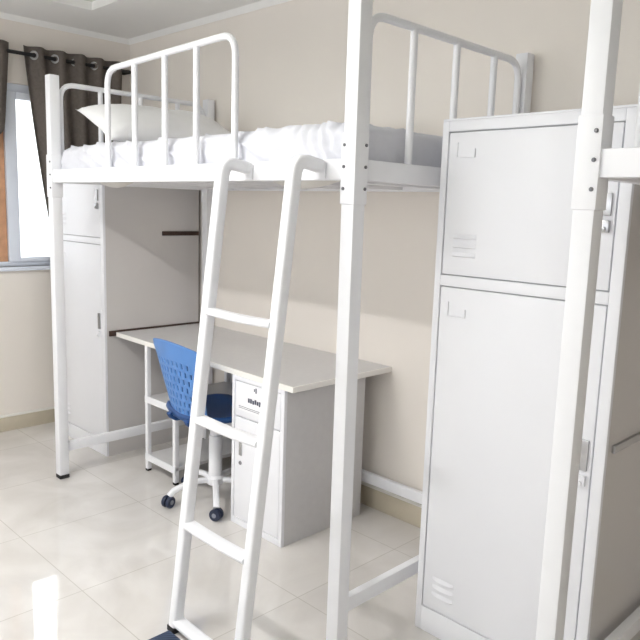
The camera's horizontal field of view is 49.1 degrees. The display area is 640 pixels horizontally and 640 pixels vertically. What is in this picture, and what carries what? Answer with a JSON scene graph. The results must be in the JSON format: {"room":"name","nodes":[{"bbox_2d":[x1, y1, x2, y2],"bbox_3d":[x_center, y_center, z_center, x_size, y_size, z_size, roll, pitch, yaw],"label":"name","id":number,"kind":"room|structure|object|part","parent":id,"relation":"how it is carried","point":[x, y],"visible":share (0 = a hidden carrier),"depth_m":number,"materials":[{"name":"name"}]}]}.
{"room":"dormitory room","nodes":[
{"label":"dormitory room","id":0,"kind":"room"},
{"bbox_2d":[0,18,129,415],"bbox_3d":[-2.863,-0.537,3.384,4.265,2.700,0.150,-7,13,-44],"label":"wall","id":1,"kind":"structure","parent":0,"point":[26,342],"depth_m":4.40,"materials":[{"name":"beige paint"}]},
{"bbox_2d":[0,83,49,271],"bbox_3d":[-2.166,-0.822,3.961,1.590,1.115,0.110,-7,13,-44],"label":"window","id":2,"kind":"structure","parent":1,"relation":"in","point":[10,245],"depth_m":4.24,"materials":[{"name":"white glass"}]},
{"bbox_3d":[-2.183,-0.284,4.046,1.590,0.025,0.110,-7,13,-44],"label":"sill","id":3,"kind":"part","parent":2,"relation":"part of","materials":[{"name":"white stone"}]},
{"bbox_2d":[0,406,54,431],"bbox_3d":[-2.849,0.755,3.525,4.253,0.105,0.016,-7,13,-44],"label":"baseboard","id":4,"kind":"structure","parent":1,"relation":"attached to","point":[13,421],"depth_m":4.48,"materials":[{"name":"beige tile"}]},
{"bbox_2d":[0,12,128,44],"bbox_3d":[-2.765,-1.647,3.144,4.265,0.028,0.028,-7,13,-44],"label":"trim","id":5,"kind":"structure","parent":1,"relation":"attached to","point":[7,16],"depth_m":4.30,"materials":[{"name":"white paint"}]},
{"bbox_2d":[6,49,130,74],"bbox_3d":[-1.986,-1.541,3.916,2.030,0.024,0.076,-7,13,-44],"label":"curtain rod","id":6,"kind":"object","parent":1,"relation":"attached to","point":[124,72],"visible":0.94,"depth_m":4.23,"materials":[{"name":"black metal"}]},
{"bbox_2d":[0,40,8,133],"bbox_3d":[-2.100,-0.593,3.939,0.773,1.985,0.068,-7,13,-44],"label":"window curtain","id":7,"kind":"object","parent":6,"relation":"hanging from","point":[4,45],"visible":1,"depth_m":4.04,"materials":[{"name":"grey fabric"}]},
{"bbox_2d":[23,45,121,217],"bbox_3d":[-1.539,-0.663,4.491,0.642,1.985,0.068,-7,13,-44],"label":"window curtain","id":8,"kind":"object","parent":6,"relation":"hanging from","point":[79,130],"visible":0.27,"depth_m":4.33,"materials":[{"name":"grey fabric"}]},
{"bbox_2d":[0,0,262,38],"bbox_3d":[-0.257,-1.236,0.649,4.265,0.100,7.150,-7,13,-44],"label":"ceiling","id":9,"kind":"structure","parent":0,"point":[127,19],"depth_m":3.96,"materials":[{"name":"white paint"}]},
{"bbox_2d":[0,422,439,639],"bbox_3d":[-0.338,1.330,1.056,4.565,0.100,7.450,-7,13,-44],"label":"floor","id":10,"kind":"structure","parent":0,"point":[89,554],"depth_m":2.87,"materials":[{"name":"beige tile"}]},
{"bbox_2d":[62,150,198,456],"bbox_3d":[-1.181,-0.135,4.290,0.644,1.728,0.603,-7,13,-44],"label":"locker","id":11,"kind":"object","parent":10,"relation":"on","point":[131,254],"visible":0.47,"depth_m":4.05,"materials":[{"name":"grey metal"}]},
{"bbox_3d":[-1.380,-0.704,3.996,0.013,0.439,0.528,-7,13,-44],"label":"door","id":12,"kind":"part","parent":11,"relation":"part of","materials":[{"name":"white metal"}]},
{"bbox_3d":[-1.405,0.103,4.124,0.013,1.112,0.528,-7,13,-44],"label":"door","id":13,"kind":"part","parent":11,"relation":"part of","materials":[{"name":"white metal"}]},
{"bbox_3d":[-1.395,-0.106,4.087,0.016,1.721,0.592,-7,13,-44],"label":"frame","id":14,"kind":"part","parent":11,"relation":"part of","materials":[{"name":"white metal"}]},
{"bbox_3d":[-1.216,-0.680,3.819,0.008,0.060,0.024,-7,13,-44],"label":"handle","id":15,"kind":"part","parent":11,"relation":"part of","materials":[{"name":"metal"}]},
{"bbox_3d":[-1.238,0.006,3.927,0.008,0.090,0.024,-7,13,-44],"label":"handle","id":16,"kind":"part","parent":11,"relation":"part of","materials":[{"name":"metal"}]},
{"bbox_3d":[-0.967,-0.096,4.100,0.612,1.723,0.005,-7,13,-44],"label":"panel","id":17,"kind":"part","parent":11,"relation":"part of","materials":[{"name":"white metal"}]},
{"bbox_2d":[149,630,180,639],"bbox_3d":[-0.493,1.103,2.095,0.378,0.014,0.438,-7,13,-44],"label":"floor mat","id":18,"kind":"object","parent":10,"relation":"on","point":[168,635],"visible":1,"depth_m":2.34,"materials":[{"name":"blue fabric"}]},
{"bbox_2d":[153,338,231,521],"bbox_3d":[-0.528,0.480,3.430,0.529,0.823,0.507,-7,13,-44],"label":"office chair","id":19,"kind":"object","parent":10,"relation":"on","point":[177,362],"visible":0.62,"depth_m":3.29,"materials":[{"name":"blue plastic"}]},
{"bbox_3d":[-0.651,0.282,3.255,0.122,0.384,0.416,-6,12,-40],"label":"backrest","id":20,"kind":"part","parent":19,"relation":"part of","materials":[{"name":"blue plastic"}]},
{"bbox_3d":[-0.638,0.813,3.406,0.211,0.072,0.030,-3,10,-28],"label":"arm","id":21,"kind":"part","parent":19,"relation":"part of"},
{"bbox_3d":[-0.500,0.435,3.415,0.425,0.065,0.410,-7,13,-44],"label":"seat","id":22,"kind":"part","parent":19,"relation":"part of","materials":[{"name":"blue plastic"}]},
{"bbox_3d":[-0.615,0.789,3.561,0.211,0.072,0.030,10,12,43],"label":"arm","id":23,"kind":"part","parent":19,"relation":"part of"},
{"bbox_3d":[-0.495,0.828,3.337,0.030,0.072,0.211,0,9,-10],"label":"arm","id":24,"kind":"part","parent":19,"relation":"part of"},
{"bbox_3d":[-0.459,0.789,3.588,0.030,0.072,0.211,6,10,26],"label":"arm","id":25,"kind":"part","parent":19,"relation":"part of"},
{"bbox_3d":[-0.385,0.814,3.450,0.211,0.072,0.030,3,9,8],"label":"arm","id":26,"kind":"part","parent":19,"relation":"part of"},
{"bbox_2d":[167,155,325,639],"bbox_3d":[-0.253,0.285,2.250,0.312,1.595,0.389,-7,13,-44],"label":"ladder","id":27,"kind":"object","parent":10,"relation":"on","point":[249,556],"visible":1,"depth_m":2.18,"materials":[{"name":"white metal"}]},
{"bbox_3d":[-0.375,0.258,2.369,0.307,1.585,0.039,-7,13,-44],"label":"rail","id":28,"kind":"part","parent":27,"relation":"part of","materials":[{"name":"white metal"}]},
{"bbox_3d":[-0.242,-0.498,2.359,0.006,0.048,0.044,-7,13,-44],"label":"mounting plate","id":29,"kind":"part","parent":27,"relation":"part of","materials":[{"name":"white metal"}]},
{"bbox_3d":[-0.132,0.303,2.129,0.307,1.585,0.039,-7,13,-44],"label":"rail","id":30,"kind":"part","parent":27,"relation":"part of","materials":[{"name":"white metal"}]},
{"bbox_3d":[0.001,-0.452,2.119,0.006,0.048,0.044,-7,13,-44],"label":"mounting plate","id":31,"kind":"part","parent":27,"relation":"part of","materials":[{"name":"white metal"}]},
{"bbox_2d":[116,323,391,485],"bbox_3d":[-0.431,0.501,3.646,0.626,0.720,1.514,-7,13,-44],"label":"desk","id":32,"kind":"object","parent":10,"relation":"on","point":[242,354],"visible":0.67,"depth_m":3.63,"materials":[{"name":"grey laminate"}]},
{"bbox_3d":[-0.925,0.470,3.775,0.024,0.686,0.024,-7,13,-44],"label":"leg","id":33,"kind":"part","parent":32,"relation":"part of","materials":[{"name":"white metal"}]},
{"bbox_3d":[-0.739,0.505,3.590,0.024,0.686,0.024,-7,13,-44],"label":"leg","id":34,"kind":"part","parent":32,"relation":"part of","materials":[{"name":"white metal"}]},
{"bbox_2d":[150,436,231,470],"bbox_3d":[-0.652,0.731,3.910,0.546,0.018,0.289,-7,13,-44],"label":"shelf","id":35,"kind":"object","parent":32,"relation":"attached to","point":[163,458],"depth_m":3.81,"materials":[{"name":"grey laminate"}]},
{"bbox_2d":[150,382,231,402],"bbox_3d":[-0.642,0.412,3.859,0.546,0.018,0.289,-7,13,-44],"label":"shelf","id":36,"kind":"object","parent":32,"relation":"attached to","point":[221,387],"depth_m":3.89,"materials":[{"name":"grey laminate"}]},
{"bbox_3d":[-0.550,0.424,4.144,0.024,0.686,0.024,-7,13,-44],"label":"leg","id":37,"kind":"part","parent":32,"relation":"part of","materials":[{"name":"white metal"}]},
{"bbox_2d":[45,0,533,639],"bbox_3d":[-0.293,-0.083,3.160,0.987,2.035,2.067,-7,13,-44],"label":"bed","id":38,"kind":"object","parent":10,"relation":"on","point":[353,175],"visible":0.77,"depth_m":2.38,"materials":[{"name":"white metal"}]},
{"bbox_3d":[-1.323,-0.185,3.535,0.050,2.017,0.050,-7,13,-44],"label":"post","id":39,"kind":"part","parent":38,"relation":"part of","materials":[{"name":"white metal"}]},
{"bbox_3d":[-1.024,0.625,3.992,0.872,0.050,0.028,-7,13,-44],"label":"rail","id":40,"kind":"part","parent":38,"relation":"part of","materials":[{"name":"white metal"}]},
{"bbox_3d":[-0.973,-0.984,3.737,0.865,0.435,0.025,-7,13,-44],"label":"headboard","id":41,"kind":"part","parent":38,"relation":"part of","materials":[{"name":"white metal"}]},
{"bbox_3d":[-0.980,-0.748,3.774,0.872,0.062,0.032,-7,13,-44],"label":"rail","id":42,"kind":"part","parent":38,"relation":"part of","materials":[{"name":"white metal"}]},
{"bbox_3d":[-0.606,-0.821,2.726,0.025,0.454,0.914,-7,13,-44],"label":"guard rail","id":43,"kind":"part","parent":38,"relation":"part of","materials":[{"name":"white metal"}]},
{"bbox_3d":[-0.606,-0.574,2.752,0.036,0.062,1.952,-7,13,-44],"label":"rail","id":44,"kind":"part","parent":38,"relation":"part of","materials":[{"name":"white metal"}]},
{"bbox_3d":[-0.670,-0.266,4.178,0.050,2.017,0.050,-7,13,-44],"label":"post","id":45,"kind":"part","parent":38,"relation":"part of","materials":[{"name":"white metal"}]},
{"bbox_2d":[60,121,442,168],"bbox_3d":[-0.281,-0.697,3.051,0.886,0.147,1.936,-7,13,-44],"label":"mattress","id":46,"kind":"object","parent":38,"relation":"on","point":[324,140],"visible":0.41,"depth_m":2.38,"materials":[{"name":"white fabric"}]},
{"bbox_2d":[76,104,229,141],"bbox_3d":[-0.778,-0.973,3.548,0.790,0.213,0.365,-6,12,-40],"label":"pillow","id":47,"kind":"object","parent":46,"relation":"on","point":[180,122],"visible":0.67,"depth_m":3.37,"materials":[{"name":"white fabric"}]},
{"bbox_3d":[0.050,-0.656,3.398,0.044,0.062,1.952,-7,13,-44],"label":"rail","id":48,"kind":"part","parent":38,"relation":"part of","materials":[{"name":"white metal"}]},
{"bbox_3d":[0.007,0.718,3.615,0.028,0.050,1.952,-7,13,-44],"label":"rail","id":49,"kind":"part","parent":38,"relation":"part of","materials":[{"name":"white metal"}]},
{"bbox_3d":[0.084,0.081,2.139,0.050,2.017,0.050,-7,13,-44],"label":"post","id":50,"kind":"part","parent":38,"relation":"part of","materials":[{"name":"white metal"}]},
{"bbox_3d":[0.384,0.891,2.596,0.872,0.050,0.028,-7,13,-44],"label":"rail","id":51,"kind":"part","parent":38,"relation":"part of","materials":[{"name":"white metal"}]},
{"bbox_3d":[0.427,-0.482,2.378,0.872,0.062,0.032,-7,13,-44],"label":"rail","id":52,"kind":"part","parent":38,"relation":"part of","materials":[{"name":"white metal"}]},
{"bbox_3d":[0.435,-0.718,2.341,0.865,0.435,0.025,-7,13,-44],"label":"footboard","id":53,"kind":"part","parent":38,"relation":"part of","materials":[{"name":"white metal"}]},
{"bbox_3d":[0.737,0.000,2.783,0.050,2.017,0.050,-7,13,-44],"label":"post","id":54,"kind":"part","parent":38,"relation":"part of","materials":[{"name":"white metal"}]},
{"bbox_2d":[231,374,365,547],"bbox_3d":[-0.102,0.588,3.244,0.510,0.696,0.350,-7,13,-44],"label":"base cabinet","id":55,"kind":"object","parent":10,"relation":"on","point":[298,496],"visible":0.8,"depth_m":3.07,"materials":[{"name":"white metal"}]},
{"bbox_3d":[-0.357,0.571,3.142,0.005,0.075,0.020,-7,13,-44],"label":"handle","id":56,"kind":"part","parent":55,"relation":"part of","materials":[{"name":"metal"}]},
{"bbox_3d":[-0.277,0.684,3.089,0.015,0.477,0.304,-7,13,-44],"label":"door","id":57,"kind":"part","parent":55,"relation":"part of","materials":[{"name":"white metal"}]},
{"bbox_3d":[-0.267,0.366,3.038,0.015,0.158,0.304,-7,13,-44],"label":"drawer","id":58,"kind":"part","parent":55,"relation":"part of","materials":[{"name":"white metal"}]},
{"bbox_3d":[-0.274,0.609,3.075,0.017,0.696,0.350,-7,13,-44],"label":"frame","id":59,"kind":"part","parent":55,"relation":"part of","materials":[{"name":"white metal"}]},
{"bbox_2d":[415,104,639,639],"bbox_3d":[0.792,0.238,2.333,0.644,1.728,0.613,-7,13,-44],"label":"locker","id":60,"kind":"object","parent":10,"relation":"on","point":[505,213],"visible":0.95,"depth_m":2.11,"materials":[{"name":"grey metal"}]},
{"bbox_3d":[0.568,0.476,2.167,0.013,1.112,0.540,-7,13,-44],"label":"door","id":61,"kind":"part","parent":60,"relation":"part of","materials":[{"name":"white metal"}]},
{"bbox_3d":[0.594,-0.331,2.039,0.013,0.439,0.540,-7,13,-44],"label":"door","id":62,"kind":"part","parent":60,"relation":"part of","materials":[{"name":"white metal"}]},
{"bbox_3d":[0.822,-0.613,2.208,0.626,0.007,0.604,-7,13,-44],"label":"panel","id":63,"kind":"part","parent":60,"relation":"part of","materials":[{"name":"white metal"}]},
{"bbox_3d":[0.740,0.379,1.966,0.008,0.090,0.024,-7,13,-44],"label":"handle","id":64,"kind":"part","parent":60,"relation":"part of","materials":[{"name":"metal"}]},
{"bbox_3d":[0.762,-0.307,1.857,0.008,0.060,0.024,-7,13,-44],"label":"handle","id":65,"kind":"part","parent":60,"relation":"part of","materials":[{"name":"metal"}]},
{"bbox_3d":[1.011,0.278,2.139,0.612,1.723,0.005,-7,13,-44],"label":"panel","id":66,"kind":"part","parent":60,"relation":"part of","materials":[{"name":"white metal"}]},
{"bbox_2d":[536,0,639,639],"bbox_3d":[1.618,0.278,1.265,0.987,2.035,2.067,-7,13,-44],"label":"bed","id":67,"kind":"object","parent":10,"relation":"on","point":[597,163],"visible":1,"depth_m":1.59,"materials":[{"name":"metal"}]},
{"bbox_3d":[1.306,-0.213,0.856,0.036,0.062,1.952,-7,13,-44],"label":"rail","id":68,"kind":"part","parent":67,"relation":"part of","materials":[{"name":"white metal"}]},
{"bbox_3d":[0.889,0.952,2.091,0.872,0.050,0.028,-7,13,-44],"label":"rail","id":69,"kind":"part","parent":67,"relation":"part of","materials":[{"name":"white metal"}]},
{"bbox_3d":[0.931,-0.387,1.879,0.872,0.062,0.032,-7,13,-44],"label":"rail","id":70,"kind":"part","parent":67,"relation":"part of","materials":[{"name":"white metal"}]},
{"bbox_2d":[130,0,639,490],"bbox_3d":[1.272,-0.247,2.380,0.150,2.700,7.450,-7,13,-44],"label":"wall","id":71,"kind":"structure","parent":0,"point":[293,54],"depth_m":3.32,"materials":[{"name":"beige paint"}]},
{"bbox_2d":[128,0,291,44],"bbox_3d":[1.245,-1.360,2.140,0.028,0.028,7.150,-7,13,-44],"label":"trim","id":72,"kind":"structure","parent":71,"relation":"attached to","point":[265,3],"depth_m":4.01,"materials":[{"name":"white paint"}]},
{"bbox_2d":[360,481,421,527],"bbox_3d":[1.173,1.037,2.524,0.016,0.115,7.150,-7,13,-44],"label":"baseboard","id":73,"kind":"structure","parent":71,"relation":"attached to","point":[404,509],"depth_m":3.34,"materials":[{"name":"beige tile"}]}
]}

